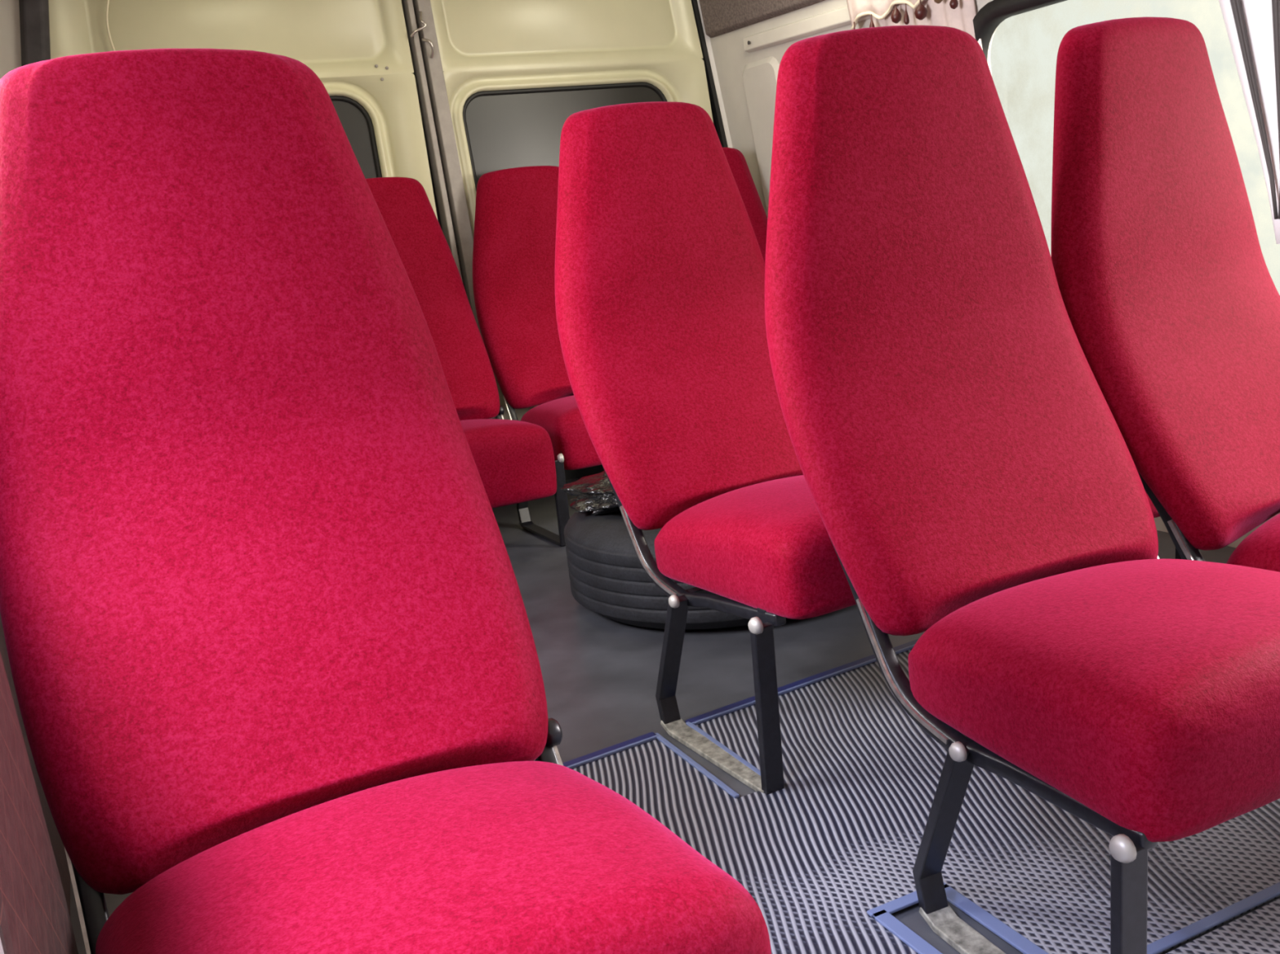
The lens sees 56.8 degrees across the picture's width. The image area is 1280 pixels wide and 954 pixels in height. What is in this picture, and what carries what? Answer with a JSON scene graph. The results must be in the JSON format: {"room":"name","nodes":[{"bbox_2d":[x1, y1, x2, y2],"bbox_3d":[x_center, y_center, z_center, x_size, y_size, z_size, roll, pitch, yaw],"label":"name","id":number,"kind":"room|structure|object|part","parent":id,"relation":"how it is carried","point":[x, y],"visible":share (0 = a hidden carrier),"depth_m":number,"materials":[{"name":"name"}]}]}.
{"room":"vehicle interior","nodes":[
{"label":"vehicle interior","id":0,"kind":"room"},
{"bbox_2d":[411,0,604,479],"bbox_3d":[-0.758,-0.865,4.261,2.800,1.950,0.045,-12,13,-24],"label":"wall","id":1,"kind":"structure","parent":0,"point":[569,474],"depth_m":4.29,"materials":[{"name":"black metal"}]},
{"bbox_2d":[18,0,50,66],"bbox_3d":[-1.732,-0.688,3.724,0.160,1.840,0.075,-12,13,-24],"label":"door frame","id":2,"kind":"structure","parent":1,"relation":"attached to","point":[34,25],"depth_m":3.54,"materials":[{"name":"grey metal"}]},
{"bbox_2d":[48,0,462,281],"bbox_3d":[-1.229,-0.803,3.978,1.250,1.850,0.062,-12,13,-24],"label":"door","id":3,"kind":"structure","parent":1,"relation":"in","point":[364,53],"depth_m":3.97,"materials":[{"name":"beige paint"}]},
{"bbox_2d":[106,0,115,50],"bbox_3d":[-1.614,-1.405,3.649,0.064,0.441,0.011,-12,13,-24],"label":"cable","id":4,"kind":"object","parent":3,"relation":"attached to","point":[108,1],"visible":0.62,"depth_m":3.64,"materials":[{"name":"beige plastic"}]},
{"bbox_2d":[410,0,713,421],"bbox_3d":[-0.170,-1.019,4.439,1.244,1.850,0.088,-12,13,-24],"label":"door","id":5,"kind":"structure","parent":1,"relation":"in","point":[515,71],"depth_m":4.28,"materials":[{"name":"beige paint"}]},
{"bbox_2d":[691,0,728,147],"bbox_3d":[0.322,-1.120,4.680,0.179,1.840,0.056,-12,13,-24],"label":"door frame","id":6,"kind":"structure","parent":1,"relation":"attached to","point":[716,113],"depth_m":4.57,"materials":[{"name":"black rubber"}]},
{"bbox_2d":[697,0,732,147],"bbox_3d":[0.367,-1.077,4.695,0.222,1.940,0.080,-12,13,-24],"label":"trim","id":7,"kind":"structure","parent":1,"relation":"attached to","point":[707,37],"depth_m":4.57,"materials":[{"name":"white paint"}]},
{"bbox_2d":[70,476,1279,953],"bbox_3d":[0.622,0.511,1.954,3.000,0.060,6.000,-12,13,-24],"label":"floor","id":8,"kind":"structure","parent":0,"point":[600,673],"depth_m":2.58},
{"bbox_2d":[0,48,771,953],"bbox_3d":[-0.299,0.154,1.118,0.542,1.180,0.773,-12,13,-27],"label":"passenger seat","id":9,"kind":"object","parent":8,"relation":"on","point":[274,664],"visible":1,"depth_m":1.23,"materials":[{"name":"red fabric"}]},
{"bbox_3d":[-0.442,0.413,0.985,0.030,0.246,0.553,-13,14,-28],"label":"frame","id":10,"kind":"part","parent":9,"relation":"part of","materials":[{"name":"black paint"}]},
{"bbox_3d":[-0.420,-0.050,1.268,0.540,0.827,0.343,-12,13,-27],"label":"backrest","id":11,"kind":"part","parent":9,"relation":"part of","materials":[{"name":"red fabric"}]},
{"bbox_2d":[95,760,771,953],"bbox_3d":[-0.201,0.400,1.036,0.493,0.178,0.475,-12,13,-27],"label":"seat cushion","id":12,"kind":"object","parent":9,"relation":"on","point":[260,857],"depth_m":1.00,"materials":[{"name":"red fabric"}]},
{"bbox_3d":[-0.031,0.322,1.196,0.030,0.246,0.553,-12,13,-25],"label":"frame","id":13,"kind":"part","parent":9,"relation":"part of","materials":[{"name":"black paint"}]},
{"bbox_2d":[365,177,569,546],"bbox_3d":[-0.663,-0.363,3.715,0.545,1.180,0.780,-12,13,-25],"label":"passenger seat","id":14,"kind":"object","parent":8,"relation":"on","point":[515,462],"visible":0.49,"depth_m":3.89,"materials":[{"name":"red fabric"}]},
{"bbox_3d":[-0.781,-0.566,3.862,0.540,0.827,0.350,-12,13,-25],"label":"backrest","id":15,"kind":"part","parent":14,"relation":"part of","materials":[{"name":"red fabric"}]},
{"bbox_3d":[-0.398,-0.193,3.786,0.030,0.246,0.553,-12,13,-24],"label":"frame","id":16,"kind":"part","parent":14,"relation":"part of","materials":[{"name":"black paint"}]},
{"bbox_2d":[459,418,556,508],"bbox_3d":[-0.565,-0.047,3.645,0.494,0.248,0.475,-12,13,-25],"label":"seat cushion","id":17,"kind":"object","parent":14,"relation":"on","point":[515,462],"depth_m":3.49,"materials":[{"name":"red fabric"}]},
{"bbox_3d":[-0.379,0.029,3.879,0.036,0.274,0.110,-12,13,-25],"label":"leg","id":18,"kind":"part","parent":14,"relation":"part of","materials":[{"name":"black paint"}]},
{"bbox_3d":[-0.239,0.078,3.612,0.036,0.268,0.026,-12,13,-25],"label":"leg","id":19,"kind":"part","parent":14,"relation":"part of","materials":[{"name":"black paint"}]},
{"bbox_2d":[472,165,601,470],"bbox_3d":[-0.205,-0.478,4.018,0.546,1.180,0.780,-11,13,-23],"label":"passenger seat","id":20,"kind":"object","parent":8,"relation":"on","point":[515,221],"visible":0.38,"depth_m":4.13,"materials":[{"name":"red fabric"}]},
{"bbox_3d":[-0.316,-0.684,4.171,0.540,0.827,0.344,-11,13,-23],"label":"backrest","id":21,"kind":"part","parent":20,"relation":"part of","materials":[{"name":"red fabric"}]},
{"bbox_3d":[-0.365,-0.220,3.897,0.030,0.246,0.553,-12,13,-24],"label":"frame","id":22,"kind":"part","parent":20,"relation":"part of","materials":[{"name":"black paint"}]},
{"bbox_2d":[520,395,601,470],"bbox_3d":[-0.117,-0.187,3.940,0.493,0.207,0.475,-11,13,-23],"label":"seat cushion","id":23,"kind":"object","parent":20,"relation":"on","point":[560,415],"depth_m":3.69,"materials":[{"name":"red fabric"}]},
{"bbox_2d":[564,511,750,629],"bbox_3d":[0.196,0.166,3.039,0.769,0.242,0.769,-12,13,-24],"label":"tyre","id":24,"kind":"object","parent":8,"relation":"on","point":[606,575],"visible":0.27,"depth_m":2.77,"materials":[{"name":"rubber"}]},
{"bbox_2d":[560,470,620,515],"bbox_3d":[0.059,0.000,3.091,0.544,0.090,0.410,-12,13,-24],"label":"plastic bag","id":25,"kind":"object","parent":24,"relation":"on","point":[594,492],"visible":0.25,"depth_m":2.98,"materials":[{"name":"black plastic"}]},
{"bbox_2d":[554,101,856,795],"bbox_3d":[0.228,-0.142,2.223,0.552,1.179,0.816,-12,13,-27],"label":"passenger seat","id":26,"kind":"object","parent":8,"relation":"on","point":[660,268],"visible":0.76,"depth_m":2.34,"materials":[{"name":"red fabric"}]},
{"bbox_3d":[0.062,0.343,2.188,0.036,0.274,0.110,-12,13,-27],"label":"leg","id":27,"kind":"part","parent":26,"relation":"part of","materials":[{"name":"black paint"}]},
{"bbox_3d":[0.104,-0.349,2.392,0.540,0.827,0.349,-12,13,-27],"label":"backrest","id":28,"kind":"part","parent":26,"relation":"part of","materials":[{"name":"red fabric"}]},
{"bbox_3d":[0.080,0.113,2.114,0.030,0.246,0.553,-13,14,-28],"label":"frame","id":29,"kind":"part","parent":26,"relation":"part of","materials":[{"name":"black paint"}]},
{"bbox_3d":[0.281,0.176,2.273,0.480,0.018,0.024,-12,13,-27],"label":"cross rail","id":30,"kind":"part","parent":26,"relation":"part of","materials":[{"name":"black metal"}]},
{"bbox_2d":[654,475,856,619],"bbox_3d":[0.329,0.081,2.141,0.493,0.190,0.520,-12,13,-27],"label":"seat cushion","id":31,"kind":"object","parent":26,"relation":"on","point":[762,544],"depth_m":1.98,"materials":[{"name":"red fabric"}]},
{"bbox_3d":[0.406,0.176,2.031,0.480,0.018,0.024,-12,13,-27],"label":"cross rail","id":32,"kind":"part","parent":26,"relation":"part of","materials":[{"name":"black metal"}]},
{"bbox_3d":[0.207,0.379,1.922,0.036,0.293,0.026,-12,13,-27],"label":"leg","id":33,"kind":"part","parent":26,"relation":"part of","materials":[{"name":"black paint"}]},
{"bbox_2d":[722,146,767,262],"bbox_3d":[0.436,-0.567,4.100,0.542,1.180,0.771,-12,13,-24],"label":"passenger seat","id":34,"kind":"object","parent":8,"relation":"on","point":[736,161],"visible":0.13,"depth_m":4.33,"materials":[{"name":"red fabric"}]},
{"bbox_2d":[562,639,1279,953],"bbox_3d":[0.579,0.468,2.004,1.921,0.013,1.080,-12,13,-24],"label":"floor mat","id":35,"kind":"object","parent":8,"relation":"on","point":[827,858],"visible":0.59,"depth_m":1.75,"materials":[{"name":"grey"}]},
{"bbox_2d":[1145,491,1181,559],"bbox_3d":[0.683,-0.253,2.508,0.546,1.180,0.779,-12,13,-24],"label":"passenger seat","id":36,"kind":"object","parent":35,"relation":"on","point":[1155,513],"visible":0.02,"depth_m":2.29,"materials":[{"name":"red fabric"}]},
{"bbox_2d":[1145,491,1159,518],"bbox_3d":[0.770,-0.004,2.423,0.493,0.177,0.475,-12,13,-24],"label":"seat cushion","id":37,"kind":"object","parent":36,"relation":"on","point":[1155,513],"depth_m":2.28,"materials":[{"name":"red fabric"}]},
{"bbox_3d":[1.102,0.190,2.396,0.036,0.268,0.026,-12,13,-24],"label":"leg","id":38,"kind":"part","parent":36,"relation":"part of","materials":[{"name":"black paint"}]},
{"bbox_2d":[1050,17,1279,572],"bbox_3d":[1.067,-0.141,1.787,0.544,1.180,0.779,-13,14,-30],"label":"passenger seat","id":39,"kind":"object","parent":35,"relation":"on","point":[1171,297],"visible":0.87,"depth_m":1.87,"materials":[{"name":"red fabric"}]},
{"bbox_3d":[0.933,0.120,1.642,0.030,0.246,0.553,-14,14,-32],"label":"frame","id":40,"kind":"part","parent":39,"relation":"part of","materials":[{"name":"black paint"}]},
{"bbox_2d":[1226,513,1279,572],"bbox_3d":[1.170,0.105,1.709,0.493,0.175,0.475,-13,14,-30],"label":"seat cushion","id":41,"kind":"object","parent":39,"relation":"on","point":[1260,549],"depth_m":1.74,"materials":[{"name":"red fabric"}]},
{"bbox_2d":[764,25,1279,953],"bbox_3d":[0.552,-0.031,1.541,0.546,1.180,0.781,-11,13,-21],"label":"passenger seat","id":42,"kind":"object","parent":8,"relation":"on","point":[975,486],"visible":1,"depth_m":1.65,"materials":[{"name":"red fabric"}]},
{"bbox_3d":[0.390,0.452,1.509,0.036,0.274,0.110,-11,13,-21],"label":"leg","id":43,"kind":"part","parent":42,"relation":"part of","materials":[{"name":"black paint"}]},
{"bbox_3d":[0.452,-0.239,1.701,0.540,0.827,0.343,-11,13,-21],"label":"backrest","id":44,"kind":"part","parent":42,"relation":"part of","materials":[{"name":"red fabric"}]},
{"bbox_3d":[0.394,0.226,1.427,0.030,0.246,0.553,-12,13,-23],"label":"frame","id":45,"kind":"part","parent":42,"relation":"part of","materials":[{"name":"black paint"}]},
{"bbox_2d":[907,559,1279,842],"bbox_3d":[0.639,0.219,1.455,0.493,0.178,0.475,-11,13,-21],"label":"seat cushion","id":46,"kind":"object","parent":42,"relation":"on","point":[1139,700],"depth_m":1.31,"materials":[{"name":"red fabric"}]},
{"bbox_3d":[0.509,0.505,1.233,0.036,0.268,0.026,-11,13,-21],"label":"leg","id":47,"kind":"part","parent":42,"relation":"part of","materials":[{"name":"black paint"}]},
{"bbox_2d":[1166,898,1279,953],"bbox_3d":[0.991,0.608,1.152,1.920,0.007,0.825,-12,13,-24],"label":"floor mat","id":48,"kind":"object","parent":8,"relation":"on","point":[1258,931],"visible":1,"depth_m":1.46,"materials":[{"name":"grey rubber"}]},
{"bbox_2d":[710,0,1279,547],"bbox_3d":[1.587,-0.677,2.174,0.198,1.950,5.900,-12,13,-24],"label":"wall","id":49,"kind":"structure","parent":0,"point":[748,81],"depth_m":4.37,"materials":[{"name":"white metal"}]},
{"bbox_2d":[698,0,824,37],"bbox_3d":[0.483,-1.734,3.930,0.073,0.370,1.185,-12,13,-24],"label":"trim","id":50,"kind":"structure","parent":49,"relation":"attached to","point":[720,17],"depth_m":4.25,"materials":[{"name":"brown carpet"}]},
{"bbox_2d":[743,0,926,52],"bbox_3d":[0.641,-1.471,3.774,0.034,0.091,1.195,-12,13,-24],"label":"trim","id":51,"kind":"structure","parent":49,"relation":"attached to","point":[839,17],"depth_m":3.97,"materials":[{"name":"white paint"}]},
{"bbox_2d":[846,0,982,49],"bbox_3d":[0.814,-1.342,3.443,0.093,0.320,0.626,-12,13,-24],"label":"curtain valance","id":52,"kind":"object","parent":49,"relation":"attached to","point":[960,15],"visible":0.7,"depth_m":3.44,"materials":[{"name":"white fabric"}]},
{"bbox_2d":[973,0,1066,103],"bbox_3d":[1.348,-0.786,2.700,0.122,0.855,1.665,-12,13,-24],"label":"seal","id":53,"kind":"structure","parent":49,"relation":"in","point":[987,20],"depth_m":3.21,"materials":[{"name":"black rubber"}]},
{"bbox_3d":[1.348,-0.786,2.700,0.122,0.855,1.665,-12,13,-24],"label":"frame","id":54,"kind":"part","parent":53,"relation":"part of","materials":[{"name":"black rubber"}]},
{"bbox_3d":[1.375,-0.790,2.703,0.070,0.795,1.620,-12,13,-24],"label":"pane","id":55,"kind":"part","parent":53,"relation":"part of","materials":[{"name":"clear glass"}]},
{"bbox_2d":[1218,0,1279,244],"bbox_3d":[1.320,-0.919,2.494,0.122,0.855,0.370,-12,13,-24],"label":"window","id":56,"kind":"structure","parent":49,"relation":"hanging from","point":[1252,26],"depth_m":2.55,"materials":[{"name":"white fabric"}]},
{"bbox_3d":[-0.782,-0.185,1.107,0.060,1.950,5.900,-12,13,-24],"label":"wall","id":57,"kind":"structure","parent":0,"visible":0},
{"bbox_2d":[0,938,4,953],"bbox_3d":[-0.337,0.493,0.613,0.083,0.740,0.242,-12,13,-24],"label":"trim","id":58,"kind":"structure","parent":57,"relation":"attached to","point":[2,952],"depth_m":0.68,"materials":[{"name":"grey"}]},
{"bbox_2d":[0,0,21,79],"bbox_3d":[-1.876,-0.620,3.696,0.230,1.950,0.060,-12,13,-24],"label":"trim","id":59,"kind":"structure","parent":57,"relation":"attached to","point":[10,28],"depth_m":3.54,"materials":[{"name":"white paint"}]},
{"bbox_2d":[0,613,70,916],"bbox_3d":[-0.798,0.301,1.459,0.013,0.860,1.600,-12,13,-24],"label":"trim","id":60,"kind":"structure","parent":57,"relation":"attached to","point":[58,847],"depth_m":1.77,"materials":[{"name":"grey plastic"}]},
{"bbox_2d":[0,652,78,953],"bbox_3d":[-0.509,0.407,0.962,0.088,0.800,0.547,-12,13,-24],"label":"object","id":61,"kind":"structure","parent":57,"relation":"attached to","point":[35,918],"depth_m":0.87,"materials":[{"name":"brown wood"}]}
]}

